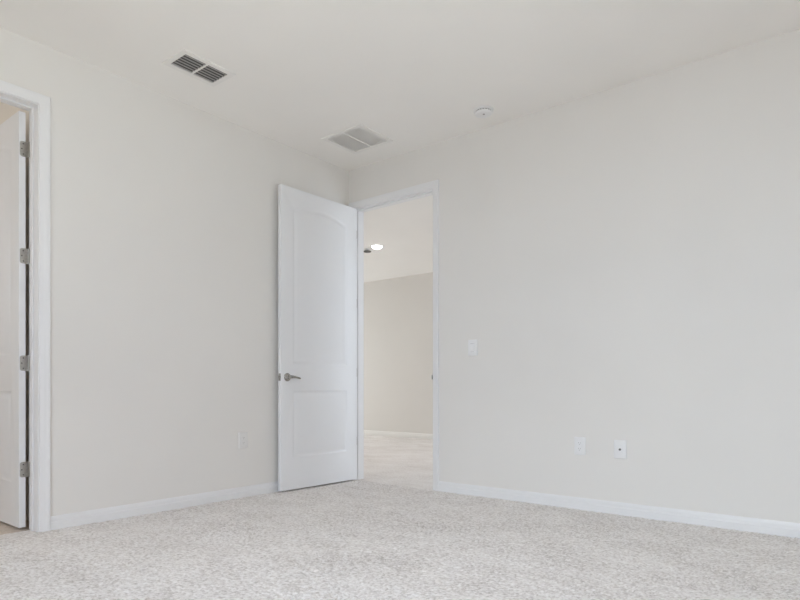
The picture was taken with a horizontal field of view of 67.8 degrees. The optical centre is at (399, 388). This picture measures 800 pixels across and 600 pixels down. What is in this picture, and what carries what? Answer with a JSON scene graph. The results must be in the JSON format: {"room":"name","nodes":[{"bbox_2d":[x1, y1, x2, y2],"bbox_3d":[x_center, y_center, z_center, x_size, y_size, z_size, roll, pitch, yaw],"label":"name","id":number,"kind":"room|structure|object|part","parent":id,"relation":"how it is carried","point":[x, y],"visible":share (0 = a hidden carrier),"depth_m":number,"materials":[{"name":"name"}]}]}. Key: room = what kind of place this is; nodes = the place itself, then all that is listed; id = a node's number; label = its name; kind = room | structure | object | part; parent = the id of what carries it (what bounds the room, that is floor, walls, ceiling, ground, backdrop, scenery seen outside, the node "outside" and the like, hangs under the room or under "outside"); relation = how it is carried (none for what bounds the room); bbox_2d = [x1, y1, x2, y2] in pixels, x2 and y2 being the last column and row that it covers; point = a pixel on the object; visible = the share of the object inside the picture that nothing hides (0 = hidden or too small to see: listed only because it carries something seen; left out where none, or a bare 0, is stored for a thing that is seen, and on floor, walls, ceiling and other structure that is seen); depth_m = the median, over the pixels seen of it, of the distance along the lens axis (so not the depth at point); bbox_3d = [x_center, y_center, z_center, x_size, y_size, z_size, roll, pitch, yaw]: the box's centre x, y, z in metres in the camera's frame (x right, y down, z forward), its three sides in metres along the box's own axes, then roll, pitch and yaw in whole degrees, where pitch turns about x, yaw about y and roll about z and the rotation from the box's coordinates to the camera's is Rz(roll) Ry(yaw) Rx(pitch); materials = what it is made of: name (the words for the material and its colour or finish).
{"room":"empty bedroom","nodes":[
{"label":"empty bedroom","id":0,"kind":"room"},
{"bbox_2d":[0,102,28,520],"bbox_3d":[-3.826,-0.583,3.552,2.620,2.820,2.350,0,0,39],"label":"wall","id":1,"kind":"structure","parent":0,"point":[6,111],"depth_m":3.74,"materials":[{"name":"paint"}]},
{"bbox_2d":[0,520,29,534],"bbox_3d":[-3.817,0.902,3.544,2.645,0.149,2.350,0,0,39],"label":"floor","id":2,"kind":"structure","parent":0,"point":[5,528],"depth_m":3.53,"materials":[{"name":"beige tile"}]},
{"bbox_2d":[0,530,34,538],"bbox_3d":[-2.392,0.901,3.123,0.105,0.151,0.855,0,0,39],"label":"floor","id":3,"kind":"structure","parent":0,"point":[26,531],"depth_m":3.39,"materials":[{"name":"carpet"}]},
{"bbox_2d":[0,27,348,515],"bbox_3d":[-2.206,-0.583,3.374,0.130,2.820,5.400,0,0,39],"label":"wall","id":4,"kind":"structure","parent":0,"point":[164,209],"depth_m":3.98,"materials":[{"name":"paint"}]},
{"bbox_2d":[0,80,50,531],"bbox_3d":[-2.395,-0.435,3.125,0.148,2.524,0.979,0,0,39],"label":"door frame","id":5,"kind":"structure","parent":4,"relation":"attached to","point":[38,105],"depth_m":3.44,"materials":[{"name":"wood"}]},
{"bbox_2d":[0,111,29,527],"bbox_3d":[-2.536,-0.406,3.731,0.916,2.434,0.078,0,0,37],"label":"door","id":6,"kind":"structure","parent":5,"relation":"attached to","point":[14,148],"depth_m":3.53,"materials":[{"name":"wood"}]},
{"bbox_3d":[-2.205,0.473,3.492,0.002,0.089,0.046,0,0,39],"label":"hinge plate","id":7,"kind":"part","parent":6,"relation":"part of","materials":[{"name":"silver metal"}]},
{"bbox_3d":[-2.205,-0.151,3.492,0.002,0.089,0.046,0,0,39],"label":"hinge plate","id":8,"kind":"part","parent":6,"relation":"part of","materials":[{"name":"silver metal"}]},
{"bbox_3d":[-2.205,-0.780,3.492,0.002,0.089,0.046,0,0,39],"label":"hinge plate","id":9,"kind":"part","parent":6,"relation":"part of","materials":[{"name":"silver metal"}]},
{"bbox_3d":[-2.205,-1.407,3.492,0.002,0.089,0.046,0,0,39],"label":"hinge plate","id":10,"kind":"part","parent":6,"relation":"part of","materials":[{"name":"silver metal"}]},
{"bbox_2d":[51,481,278,529],"bbox_3d":[-1.250,0.785,4.452,0.015,0.083,2.523,0,0,39],"label":"baseboard","id":11,"kind":"structure","parent":4,"relation":"attached to","point":[149,507],"depth_m":3.97,"materials":[{"name":"wood"}]},
{"bbox_2d":[239,432,247,448],"bbox_3d":[-1.192,0.391,4.527,0.011,0.122,0.080,0,0,39],"label":"wall outlet","id":12,"kind":"object","parent":4,"relation":"attached to","point":[243,436],"visible":1,"depth_m":4.52,"materials":[{"name":"plastic"}]},
{"bbox_2d":[364,272,432,433],"bbox_3d":[0.928,-0.553,9.578,9.000,2.760,0.100,0,0,39],"label":"wall","id":13,"kind":"structure","parent":0,"point":[398,312],"depth_m":10.28,"materials":[{"name":"paint"}]},
{"bbox_2d":[364,430,432,438],"bbox_3d":[0.892,0.785,9.533,9.000,0.083,0.015,0,0,39],"label":"baseboard","id":14,"kind":"structure","parent":13,"relation":"attached to","point":[366,432],"depth_m":10.26,"materials":[{"name":"wood"}]},
{"bbox_2d":[364,195,432,281],"bbox_3d":[-0.323,-1.986,8.017,9.000,0.115,4.100,0,0,39],"label":"ceiling","id":15,"kind":"structure","parent":0,"point":[405,229],"depth_m":7.68,"materials":[{"name":"paint"}]},
{"bbox_2d":[370,244,383,248],"bbox_3d":[-0.311,-1.908,8.033,0.190,0.040,0.190,0,0,39],"label":"recessed light","id":16,"kind":"object","parent":15,"relation":"in","point":[376,246],"visible":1,"depth_m":7.99,"materials":[{"name":"white plastic"}]},
{"bbox_2d":[0,0,799,170],"bbox_3d":[-0.296,-2.053,1.856,5.050,0.120,5.420,0,0,39],"label":"ceiling","id":17,"kind":"structure","parent":0,"point":[414,73],"depth_m":3.50,"materials":[{"name":"paint"}]},
{"bbox_2d":[162,48,235,86],"bbox_3d":[-1.247,-1.990,3.699,0.238,0.007,0.362,0,0,39],"label":"ceiling vent","id":18,"kind":"object","parent":17,"relation":"in","point":[184,61],"visible":1,"depth_m":3.69,"materials":[{"name":"white metal"}]},
{"bbox_2d":[321,124,392,153],"bbox_3d":[-0.341,-1.990,4.754,0.420,0.006,0.390,0,0,39],"label":"ceiling vent","id":19,"kind":"object","parent":17,"relation":"in","point":[358,138],"visible":1,"depth_m":4.74,"materials":[{"name":"white metal"}]},
{"bbox_2d":[473,105,493,117],"bbox_3d":[0.597,-1.973,4.254,0.144,0.041,0.144,0,0,39],"label":"smoke detector","id":20,"kind":"object","parent":17,"relation":"attached to","point":[484,111],"visible":1,"depth_m":4.22,"materials":[{"name":"white plastic"}]},
{"bbox_2d":[0,435,799,599],"bbox_3d":[-1.298,0.899,5.402,10.750,0.155,9.400,0,0,39],"label":"floor","id":21,"kind":"structure","parent":0,"point":[349,539],"depth_m":3.00,"materials":[{"name":"beige carpet"}]},
{"bbox_2d":[349,29,799,522],"bbox_3d":[1.432,-0.583,3.995,5.030,2.820,0.120,0,0,39],"label":"wall","id":22,"kind":"structure","parent":0,"point":[622,262],"depth_m":3.84,"materials":[{"name":"paint"}]},
{"bbox_2d":[349,179,438,490],"bbox_3d":[-0.034,-0.432,5.170,0.997,2.518,0.156,0,0,39],"label":"door frame","id":23,"kind":"structure","parent":22,"relation":"attached to","point":[429,188],"depth_m":5.19,"materials":[{"name":"wood"}]},
{"bbox_2d":[278,184,356,490],"bbox_3d":[-0.669,-0.406,5.060,0.117,2.434,0.907,0,0,40],"label":"door","id":24,"kind":"structure","parent":23,"relation":"attached to","point":[317,236],"depth_m":5.00,"materials":[{"name":"wood"}]},
{"bbox_3d":[-0.886,-0.094,4.743,0.042,0.067,0.067,0,0,40],"label":"handle","id":25,"kind":"part","parent":24,"relation":"part of","materials":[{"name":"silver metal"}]},
{"bbox_3d":[0.009,-0.432,5.224,0.997,2.518,0.018,0,0,39],"label":"casing","id":26,"kind":"part","parent":23,"relation":"part of","materials":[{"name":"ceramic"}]},
{"bbox_2d":[468,339,477,355],"bbox_3d":[0.561,-0.320,4.607,0.082,0.124,0.016,0,0,39],"label":"light switch","id":27,"kind":"object","parent":22,"relation":"attached to","point":[472,344],"visible":1,"depth_m":4.60,"materials":[{"name":"white plastic"}]},
{"bbox_2d":[574,437,585,454],"bbox_3d":[1.231,0.391,4.073,0.080,0.122,0.011,0,0,39],"label":"wall outlet","id":28,"kind":"object","parent":22,"relation":"attached to","point":[579,442],"visible":1,"depth_m":4.07,"materials":[{"name":"white plastic"}]},
{"bbox_2d":[438,481,799,537],"bbox_3d":[1.774,0.785,3.635,3.745,0.083,0.015,0,0,39],"label":"baseboard","id":29,"kind":"structure","parent":22,"relation":"attached to","point":[763,526],"depth_m":3.83,"materials":[{"name":"wood"}]},
{"bbox_2d":[614,440,626,458],"bbox_3d":[1.440,0.397,3.897,0.080,0.122,0.022,0,0,39],"label":"socket","id":30,"kind":"object","parent":22,"relation":"attached to","point":[620,446],"visible":1,"depth_m":3.90,"materials":[{"name":"white plastic"}]}
]}

